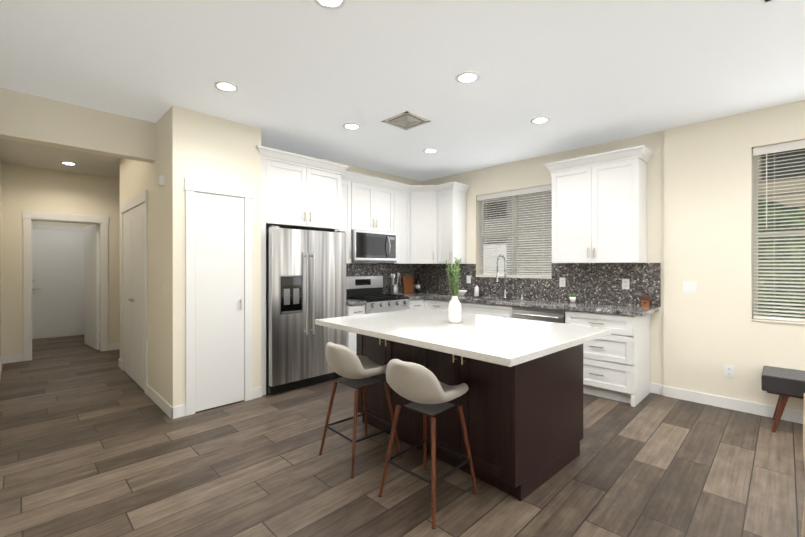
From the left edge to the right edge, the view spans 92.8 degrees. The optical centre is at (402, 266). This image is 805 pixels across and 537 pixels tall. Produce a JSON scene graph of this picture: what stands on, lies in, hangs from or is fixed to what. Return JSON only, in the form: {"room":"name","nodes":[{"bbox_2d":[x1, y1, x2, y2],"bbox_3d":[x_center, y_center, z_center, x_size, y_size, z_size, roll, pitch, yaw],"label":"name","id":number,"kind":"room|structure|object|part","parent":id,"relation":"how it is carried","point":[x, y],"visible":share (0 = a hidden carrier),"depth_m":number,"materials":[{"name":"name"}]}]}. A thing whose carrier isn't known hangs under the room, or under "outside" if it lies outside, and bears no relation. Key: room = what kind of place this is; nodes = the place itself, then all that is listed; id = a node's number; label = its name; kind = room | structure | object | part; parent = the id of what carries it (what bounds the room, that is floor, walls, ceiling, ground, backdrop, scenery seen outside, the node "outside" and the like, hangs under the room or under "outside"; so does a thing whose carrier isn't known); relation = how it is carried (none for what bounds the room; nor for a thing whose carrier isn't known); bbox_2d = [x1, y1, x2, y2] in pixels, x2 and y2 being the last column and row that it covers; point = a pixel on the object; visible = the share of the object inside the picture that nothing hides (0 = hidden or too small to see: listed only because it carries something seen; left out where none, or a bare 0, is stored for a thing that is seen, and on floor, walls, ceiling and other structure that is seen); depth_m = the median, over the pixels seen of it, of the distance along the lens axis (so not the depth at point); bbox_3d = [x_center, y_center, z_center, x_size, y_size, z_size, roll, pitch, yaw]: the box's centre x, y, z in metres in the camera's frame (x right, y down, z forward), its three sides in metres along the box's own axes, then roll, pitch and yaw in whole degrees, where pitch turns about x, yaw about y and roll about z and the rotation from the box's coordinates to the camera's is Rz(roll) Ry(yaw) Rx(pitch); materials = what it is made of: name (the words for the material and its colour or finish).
{"room":"kitchen","nodes":[
{"label":"kitchen","id":0,"kind":"room"},
{"bbox_2d":[0,159,0,360],"bbox_3d":[-2.476,-0.038,2.126,13.600,2.770,0.160,0,0,45],"label":"wall","id":1,"kind":"structure","parent":0,"point":[0,259],"depth_m":5.06,"materials":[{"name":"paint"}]},
{"bbox_2d":[0,328,802,423],"bbox_3d":[-0.568,1.293,3.826,13.300,0.105,4.940,0,0,45],"label":"baseboard","id":2,"kind":"structure","parent":1,"relation":"attached to","point":[171,412],"depth_m":3.68,"materials":[{"name":"white wood"}]},
{"bbox_2d":[1,163,119,355],"bbox_3d":[-4.527,-0.043,6.384,0.120,2.770,2.970,0,0,45],"label":"wall","id":3,"kind":"structure","parent":0,"point":[35,189],"depth_m":5.55,"materials":[{"name":"paint"}]},
{"bbox_2d":[22,210,108,360],"bbox_3d":[-5.080,0.273,5.820,0.150,2.140,0.984,0,0,45],"label":"door frame","id":4,"kind":"structure","parent":3,"relation":"attached to","point":[95,269],"depth_m":6.07,"materials":[{"name":"white wood"}]},
{"bbox_2d":[32,221,99,339],"bbox_3d":[-6.447,-0.044,7.454,0.150,2.770,1.770,0,0,45],"label":"wall","id":5,"kind":"structure","parent":0,"point":[58,224],"depth_m":7.30,"materials":[{"name":"paint"}]},
{"bbox_2d":[32,224,83,338],"bbox_3d":[-6.479,0.286,7.274,0.059,2.110,1.060,0,0,45],"label":"door","id":6,"kind":"structure","parent":5,"relation":"attached to","point":[57,281],"depth_m":7.26,"materials":[{"name":"white wood"}]},
{"bbox_2d":[0,88,155,162],"bbox_3d":[-2.901,-1.239,3.460,0.150,0.370,1.130,0,0,45],"label":"header beam","id":7,"kind":"structure","parent":0,"point":[31,119],"depth_m":3.37,"materials":[{"name":"paint"}]},
{"bbox_2d":[315,158,420,263],"bbox_3d":[-0.513,-0.042,5.875,0.380,2.770,1.960,0,0,45],"label":"wall","id":8,"kind":"structure","parent":0,"point":[368,172],"depth_m":5.73,"materials":[{"name":"paint"}]},
{"bbox_2d":[257,146,311,232],"bbox_3d":[-1.485,-0.845,4.460,0.696,0.780,0.541,0,0,45],"label":"upper cabinet","id":9,"kind":"object","parent":8,"relation":"attached to","point":[286,189],"depth_m":4.19,"materials":[{"name":"white wood"}]},
{"bbox_2d":[302,157,343,231],"bbox_3d":[-1.186,-0.846,4.758,0.696,0.780,0.541,0,0,45],"label":"upper cabinet","id":10,"kind":"object","parent":8,"relation":"attached to","point":[327,187],"depth_m":4.57,"materials":[{"name":"white wood"}]},
{"bbox_2d":[340,177,355,262],"bbox_3d":[-0.847,-0.574,5.035,0.326,1.065,0.323,0,0,45],"label":"upper cabinet","id":11,"kind":"object","parent":8,"relation":"attached to","point":[349,187],"depth_m":4.97,"materials":[{"name":"white wood"}]},
{"bbox_2d":[356,181,379,231],"bbox_3d":[-0.620,-0.794,5.262,0.326,0.624,0.438,0,0,45],"label":"upper cabinet","id":12,"kind":"object","parent":8,"relation":"attached to","point":[367,196],"depth_m":5.19,"materials":[{"name":"white wood"}]},
{"bbox_2d":[351,230,396,262],"bbox_3d":[-0.464,-0.267,5.330,0.452,0.422,0.756,0,0,45],"label":"microwave","id":13,"kind":"object","parent":12,"relation":"attached to","point":[372,247],"visible":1,"depth_m":5.17,"materials":[{"name":"silver metal"}]},
{"bbox_2d":[346,264,421,293],"bbox_3d":[-0.387,0.192,5.724,0.009,0.465,1.950,0,0,45],"label":"tile backsplash","id":14,"kind":"structure","parent":8,"relation":"attached to","point":[384,270],"depth_m":5.89,"materials":[{"name":"grey tile"}]},
{"bbox_2d":[380,185,391,232],"bbox_3d":[-0.394,-0.795,5.488,0.326,0.624,0.439,0,0,45],"label":"upper cabinet","id":15,"kind":"object","parent":8,"relation":"attached to","point":[385,194],"depth_m":5.42,"materials":[{"name":"white wood"}]},
{"bbox_2d":[379,189,411,263],"bbox_3d":[-0.100,-0.574,5.742,0.384,1.065,0.455,0,0,45],"label":"upper cabinet","id":16,"kind":"object","parent":8,"relation":"attached to","point":[401,201],"depth_m":5.67,"materials":[{"name":"white wood"}]},
{"bbox_2d":[392,185,435,263],"bbox_3d":[0.314,-0.627,5.956,0.667,1.170,0.668,0,0,45],"label":"upper cabinet","id":17,"kind":"object","parent":8,"relation":"attached to","point":[426,224],"depth_m":5.77,"materials":[{"name":"white wood"}]},
{"bbox_2d":[0,333,804,536],"bbox_3d":[-0.639,1.405,4.250,14.800,0.120,9.000,0,0,45],"label":"floor","id":18,"kind":"structure","parent":0,"point":[95,443],"depth_m":2.51,"materials":[{"name":"brown wood"}]},
{"bbox_2d":[120,105,260,406],"bbox_3d":[-2.634,-0.041,4.565,2.510,2.770,0.810,0,0,45],"label":"wall block","id":19,"kind":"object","parent":18,"relation":"on","point":[195,145],"visible":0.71,"depth_m":3.65,"materials":[{"name":"paint"}]},
{"bbox_2d":[120,190,147,394],"bbox_3d":[-3.182,0.272,4.512,1.404,2.145,0.040,0,0,45],"label":"door","id":20,"kind":"structure","parent":19,"relation":"attached to","point":[134,287],"depth_m":4.42,"materials":[{"name":"white wood"}]},
{"bbox_2d":[157,176,164,185],"bbox_3d":[-2.248,-0.797,3.571,0.070,0.085,0.050,0,0,45],"label":"sensor","id":21,"kind":"object","parent":19,"relation":"attached to","point":[161,181],"visible":1,"depth_m":3.55,"materials":[{"name":"white plastic"}]},
{"bbox_2d":[184,178,253,415],"bbox_3d":[-1.731,0.273,3.664,0.041,2.145,0.630,0,0,45],"label":"door","id":22,"kind":"structure","parent":19,"relation":"attached to","point":[218,222],"depth_m":3.65,"materials":[{"name":"white wood"}]},
{"bbox_2d":[266,226,345,393],"bbox_3d":[-1.268,0.461,4.546,0.851,1.768,0.948,0,0,45],"label":"fridge","id":23,"kind":"object","parent":18,"relation":"on","point":[305,279],"visible":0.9,"depth_m":4.19,"materials":[{"name":"silver metal"}]},
{"bbox_2d":[319,342,401,478],"bbox_3d":[-0.309,0.934,2.726,0.443,0.830,0.471,0,0,45],"label":"stool","id":24,"kind":"object","parent":18,"relation":"on","point":[359,372],"visible":0.98,"depth_m":2.60,"materials":[{"name":"brown wood"}]},
{"bbox_3d":[-0.313,0.659,2.726,0.459,0.287,0.470,0,0,45],"label":"seat","id":25,"kind":"part","parent":24,"relation":"part of","materials":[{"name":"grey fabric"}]},
{"bbox_2d":[346,276,409,313],"bbox_3d":[-0.370,0.741,5.238,0.700,1.205,0.760,0,0,45],"label":"range","id":26,"kind":"object","parent":18,"relation":"on","point":[368,290],"visible":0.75,"depth_m":5.26,"materials":[{"name":"silver metal"}]},
{"bbox_2d":[346,299,423,353],"bbox_3d":[-0.370,0.906,5.293,0.640,0.876,1.362,0,0,45],"label":"base cabinet","id":27,"kind":"object","parent":18,"relation":"on","point":[351,310],"visible":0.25,"depth_m":4.68,"materials":[{"name":"white wood"}]},
{"bbox_2d":[346,299,365,304],"bbox_3d":[-0.762,0.446,4.904,0.631,0.040,0.258,0,0,45],"label":"countertop","id":28,"kind":"structure","parent":27,"relation":"on","point":[348,301],"depth_m":4.68,"materials":[{"name":"grey stone"}]},
{"bbox_2d":[391,294,424,299],"bbox_3d":[-0.020,0.445,5.638,0.646,0.040,0.294,0,0,45],"label":"countertop","id":29,"kind":"structure","parent":27,"relation":"on","point":[412,297],"depth_m":5.49,"materials":[{"name":"grey stone"}]},
{"bbox_2d":[390,273,399,294],"bbox_3d":[-0.113,0.258,5.845,0.110,0.332,0.172,0,0,45],"label":"utensil crock","id":30,"kind":"object","parent":29,"relation":"on","point":[394,289],"visible":0.98,"depth_m":5.79,"materials":[{"name":"silver metal"}]},
{"bbox_2d":[424,299,427,307],"bbox_3d":[0.335,0.905,5.980,0.666,0.876,0.606,0,0,45],"label":"base cabinet","id":31,"kind":"object","parent":18,"relation":"on","point":[425,300],"depth_m":5.55,"materials":[{"name":"white"}]},
{"bbox_2d":[378,359,478,528],"bbox_3d":[0.147,0.934,2.254,0.438,0.830,0.468,0,0,45],"label":"stool","id":32,"kind":"object","parent":18,"relation":"on","point":[425,390],"visible":1,"depth_m":2.13,"materials":[{"name":"brown wood"}]},
{"bbox_3d":[0.147,0.660,2.253,0.458,0.287,0.471,0,0,45],"label":"seat","id":33,"kind":"part","parent":32,"relation":"part of","materials":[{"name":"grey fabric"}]},
{"bbox_2d":[428,299,447,310],"bbox_3d":[0.730,0.905,5.586,0.569,0.876,0.606,0,0,45],"label":"base cabinet","id":34,"kind":"object","parent":18,"relation":"on","point":[432,304],"depth_m":5.39,"materials":[{"name":"white wood"}]},
{"bbox_2d":[356,336,582,500],"bbox_3d":[0.462,0.908,3.031,1.558,0.876,1.030,0,0,45],"label":"kitchen island","id":35,"kind":"object","parent":18,"relation":"on","point":[520,400],"depth_m":2.42,"materials":[{"name":"brown wood"}]},
{"bbox_2d":[315,308,610,371],"bbox_3d":[0.366,0.450,2.887,1.854,0.039,1.352,0,0,45],"label":"island countertop","id":36,"kind":"structure","parent":35,"relation":"on","point":[507,342],"depth_m":2.51,"materials":[{"name":"white stone"}]},
{"bbox_2d":[445,257,461,322],"bbox_3d":[0.399,0.178,2.956,0.196,0.503,0.175,0,0,45],"label":"vase","id":37,"kind":"object","parent":36,"relation":"on","point":[454,310],"visible":1,"depth_m":2.92,"materials":[{"name":"white ceramic"}]},
{"bbox_2d":[448,299,512,317],"bbox_3d":[1.186,0.906,5.131,0.957,0.876,0.606,0,0,45],"label":"base cabinet","id":38,"kind":"object","parent":18,"relation":"on","point":[490,309],"depth_m":4.83,"materials":[{"name":"white wood"}]},
{"bbox_2d":[398,292,658,315],"bbox_3d":[1.284,0.446,5.012,3.376,0.040,0.634,0,0,45],"label":"countertop","id":39,"kind":"structure","parent":38,"relation":"on","point":[632,310],"depth_m":4.43,"materials":[{"name":"grey stone"}]},
{"bbox_2d":[402,276,413,292],"bbox_3d":[0.089,0.288,6.150,0.050,0.269,0.220,0,0,45],"label":"cutting board","id":40,"kind":"object","parent":39,"relation":"on","point":[407,284],"visible":1,"depth_m":6.14,"materials":[{"name":"brown wood"}]},
{"bbox_2d":[415,273,419,292],"bbox_3d":[0.250,0.266,6.251,0.077,0.315,0.077,0,0,45],"label":"wine bottle","id":41,"kind":"object","parent":39,"relation":"on","point":[417,286],"visible":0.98,"depth_m":6.22,"materials":[{"name":"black glass"}]},
{"bbox_2d":[458,290,466,295],"bbox_3d":[0.851,0.386,5.629,0.196,0.075,0.196,0,0,45],"label":"bowl","id":42,"kind":"object","parent":39,"relation":"on","point":[462,292],"visible":0.75,"depth_m":5.57,"materials":[{"name":"white ceramic"}]},
{"bbox_2d":[474,283,478,295],"bbox_3d":[1.068,0.329,5.535,0.065,0.190,0.074,0,0,45],"label":"soap bottle","id":43,"kind":"object","parent":39,"relation":"on","point":[476,290],"visible":1,"depth_m":5.51,"materials":[{"name":"white plastic"}]},
{"bbox_2d":[496,255,523,298],"bbox_3d":[1.418,0.132,5.078,0.295,0.585,0.245,0,0,45],"label":"faucet","id":44,"kind":"object","parent":39,"relation":"on","point":[497,280],"visible":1,"depth_m":5.18,"materials":[{"name":"silver metal"}]},
{"bbox_2d":[569,292,576,302],"bbox_3d":[2.025,0.364,4.562,0.114,0.122,0.127,0,0,45],"label":"potted plant","id":45,"kind":"object","parent":39,"relation":"on","point":[572,297],"visible":1,"depth_m":4.53,"materials":[{"name":"green plant"}]},
{"bbox_2d":[641,295,649,306],"bbox_3d":[2.567,0.366,4.050,0.080,0.120,0.080,0,0,45],"label":"birdhouse","id":46,"kind":"object","parent":39,"relation":"on","point":[645,301],"visible":0.98,"depth_m":4.03,"materials":[{"name":"brown wood"}]},
{"bbox_2d":[512,306,565,323],"bbox_3d":[1.715,0.909,4.541,0.616,0.872,0.661,0,0,45],"label":"dishwasher","id":47,"kind":"object","parent":18,"relation":"on","point":[544,314],"visible":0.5,"depth_m":4.32,"materials":[{"name":"silver metal"}]},
{"bbox_2d":[565,310,650,406],"bbox_3d":[2.189,0.907,4.106,0.663,0.876,0.640,0,0,45],"label":"base cabinet","id":48,"kind":"object","parent":18,"relation":"on","point":[616,363],"visible":0.81,"depth_m":3.84,"materials":[{"name":"white wood"}]},
{"bbox_2d":[761,366,804,432],"bbox_3d":[3.599,1.117,2.788,1.435,0.465,0.430,0,0,45],"label":"bench","id":49,"kind":"object","parent":18,"relation":"on","point":[784,384],"visible":1,"depth_m":3.09,"materials":[{"name":"grey fabric"}]},
{"bbox_2d":[0,0,804,180],"bbox_3d":[-0.639,-1.485,4.247,14.800,0.120,9.000,0,0,45],"label":"ceiling","id":50,"kind":"structure","parent":0,"point":[309,78],"depth_m":2.76,"materials":[{"name":"white paint"}]},
{"bbox_2d":[60,162,76,164],"bbox_3d":[-4.607,-1.421,5.297,0.180,0.009,0.180,0,0,45],"label":"recessed light","id":51,"kind":"object","parent":50,"relation":"in","point":[68,163],"visible":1,"depth_m":5.29,"materials":[{"name":"white plastic"}]},
{"bbox_2d":[214,81,238,91],"bbox_3d":[-1.392,-1.418,3.031,0.180,0.009,0.180,0,0,45],"label":"recessed light","id":52,"kind":"object","parent":50,"relation":"in","point":[225,86],"visible":1,"depth_m":3.02,"materials":[{"name":"white"}]},
{"bbox_2d":[314,0,346,8],"bbox_3d":[-0.384,-1.417,2.025,0.180,0.009,0.180,0,0,45],"label":"recessed light","id":53,"kind":"object","parent":50,"relation":"in","point":[332,4],"visible":1,"depth_m":2.07,"materials":[{"name":"white plastic"}]},
{"bbox_2d":[343,123,359,129],"bbox_3d":[-0.515,-1.419,3.889,0.180,0.009,0.180,0,0,45],"label":"recessed light","id":54,"kind":"object","parent":50,"relation":"in","point":[352,126],"visible":1,"depth_m":3.89,"materials":[{"name":"white plastic"}]},
{"bbox_2d":[382,111,430,129],"bbox_3d":[0.038,-1.419,3.755,0.340,0.010,0.340,0,0,45],"label":"ceiling vent","id":55,"kind":"object","parent":50,"relation":"in","point":[406,120],"visible":0.98,"depth_m":3.74,"materials":[{"name":"white metal"}]},
{"bbox_2d":[423,148,437,152],"bbox_3d":[0.344,-1.420,4.712,0.180,0.009,0.180,0,0,45],"label":"recessed light","id":56,"kind":"object","parent":50,"relation":"in","point":[430,150],"visible":1,"depth_m":4.70,"materials":[{"name":"white plastic"}]},
{"bbox_2d":[456,71,479,83],"bbox_3d":[0.490,-1.418,2.885,0.180,0.009,0.180,0,0,45],"label":"recessed light","id":57,"kind":"object","parent":50,"relation":"in","point":[468,77],"visible":1,"depth_m":2.88,"materials":[{"name":"white plastic"}]},
{"bbox_2d":[530,117,549,123],"bbox_3d":[1.337,-1.419,3.728,0.180,0.009,0.180,0,0,45],"label":"recessed light","id":58,"kind":"object","parent":50,"relation":"in","point":[538,120],"visible":1,"depth_m":3.73,"materials":[{"name":"white plastic"}]},
{"bbox_2d":[421,100,804,410],"bbox_3d":[3.011,-0.040,3.836,8.250,2.770,0.185,0,0,45],"label":"wall","id":59,"kind":"structure","parent":0,"point":[711,329],"depth_m":3.76,"materials":[{"name":"paint"}]},
{"bbox_2d":[436,182,467,263],"bbox_3d":[0.697,-0.627,5.774,0.365,1.170,0.385,0,0,45],"label":"upper cabinet","id":60,"kind":"object","parent":59,"relation":"attached to","point":[450,205],"depth_m":5.66,"materials":[{"name":"white wood"}]},
{"bbox_2d":[475,191,551,278],"bbox_3d":[1.533,-0.446,5.306,1.140,1.200,0.152,0,0,45],"label":"window","id":61,"kind":"structure","parent":59,"relation":"in","point":[513,220],"depth_m":5.33,"materials":[{"name":"white glass"}]},
{"bbox_2d":[477,184,551,276],"bbox_3d":[1.520,-0.454,5.293,1.128,1.180,0.079,0,0,45],"label":"blinds","id":62,"kind":"object","parent":61,"relation":"attached to","point":[506,194],"visible":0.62,"depth_m":5.25,"materials":[{"name":"white plastic"}]},
{"bbox_2d":[422,263,660,306],"bbox_3d":[1.511,0.192,5.231,3.394,0.465,0.009,0,0,45],"label":"tile backsplash","id":63,"kind":"structure","parent":59,"relation":"attached to","point":[594,282],"depth_m":4.64,"materials":[{"name":"grey tile"}]},
{"bbox_2d":[559,277,564,286],"bbox_3d":[1.979,0.194,4.749,0.072,0.116,0.009,0,0,45],"label":"outlet","id":64,"kind":"object","parent":63,"relation":"attached to","point":[561,282],"visible":1,"depth_m":4.75,"materials":[{"name":"white plastic"}]},
{"bbox_2d":[622,279,628,288],"bbox_3d":[2.475,0.195,4.254,0.072,0.116,0.009,0,0,45],"label":"outlet","id":65,"kind":"object","parent":63,"relation":"attached to","point":[625,283],"visible":1,"depth_m":4.25,"materials":[{"name":"white plastic"}]},
{"bbox_2d":[544,145,653,262],"bbox_3d":[2.169,-0.625,4.301,1.024,1.170,0.388,0,0,45],"label":"upper cabinet","id":66,"kind":"object","parent":59,"relation":"attached to","point":[599,213],"visible":1,"depth_m":4.14,"materials":[{"name":"white wood"}]},
{"bbox_2d":[683,281,697,292],"bbox_3d":[2.875,0.205,3.834,0.118,0.116,0.010,0,0,45],"label":"switch plate","id":67,"kind":"object","parent":59,"relation":"attached to","point":[690,286],"visible":1,"depth_m":3.83,"materials":[{"name":"white plastic"}]},
{"bbox_2d":[724,365,733,377],"bbox_3d":[3.088,0.991,3.624,0.072,0.116,0.009,0,0,45],"label":"electrical outlet plate","id":68,"kind":"object","parent":59,"relation":"attached to","point":[729,371],"visible":1,"depth_m":3.62,"materials":[{"name":"white plastic"}]},
{"bbox_2d":[751,148,804,324],"bbox_3d":[3.695,-0.299,3.131,1.247,1.590,0.177,0,0,45],"label":"window","id":69,"kind":"structure","parent":59,"relation":"in","point":[753,242],"depth_m":3.55,"materials":[{"name":"white plastic"}]},
{"bbox_2d":[753,140,804,321],"bbox_3d":[3.683,-0.307,3.120,1.235,1.570,0.079,0,0,45],"label":"window blind","id":70,"kind":"object","parent":69,"relation":"attached to","point":[782,147],"visible":0.94,"depth_m":3.43,"materials":[{"name":"white plastic"}]},
{"bbox_3d":[2.259,0.968,1.392,1.100,0.760,1.100,0,0,45],"label":"table","id":71,"kind":"object","parent":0,"visible":0},
{"bbox_2d":[801,501,804,536],"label":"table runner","id":72,"kind":"object","parent":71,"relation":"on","point":[803,529],"depth_m":1.73,"materials":[{"name":"fabric"}]},
{"bbox_2d":[803,393,804,468],"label":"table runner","id":73,"kind":"object","parent":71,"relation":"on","point":[804,393],"depth_m":1.76,"materials":[{"name":"fabric"}]},
{"label":"outside","id":74,"kind":"structure","parent":0,"visible":0},
{"bbox_2d":[484,190,551,274],"bbox_3d":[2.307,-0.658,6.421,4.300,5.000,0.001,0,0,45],"label":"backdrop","id":75,"kind":"structure","parent":74,"point":[508,209],"depth_m":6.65,"materials":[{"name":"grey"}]},
{"bbox_2d":[758,148,804,317],"bbox_3d":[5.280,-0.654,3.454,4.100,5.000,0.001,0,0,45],"label":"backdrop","id":76,"kind":"structure","parent":74,"point":[783,183],"depth_m":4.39,"materials":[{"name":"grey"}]}
]}

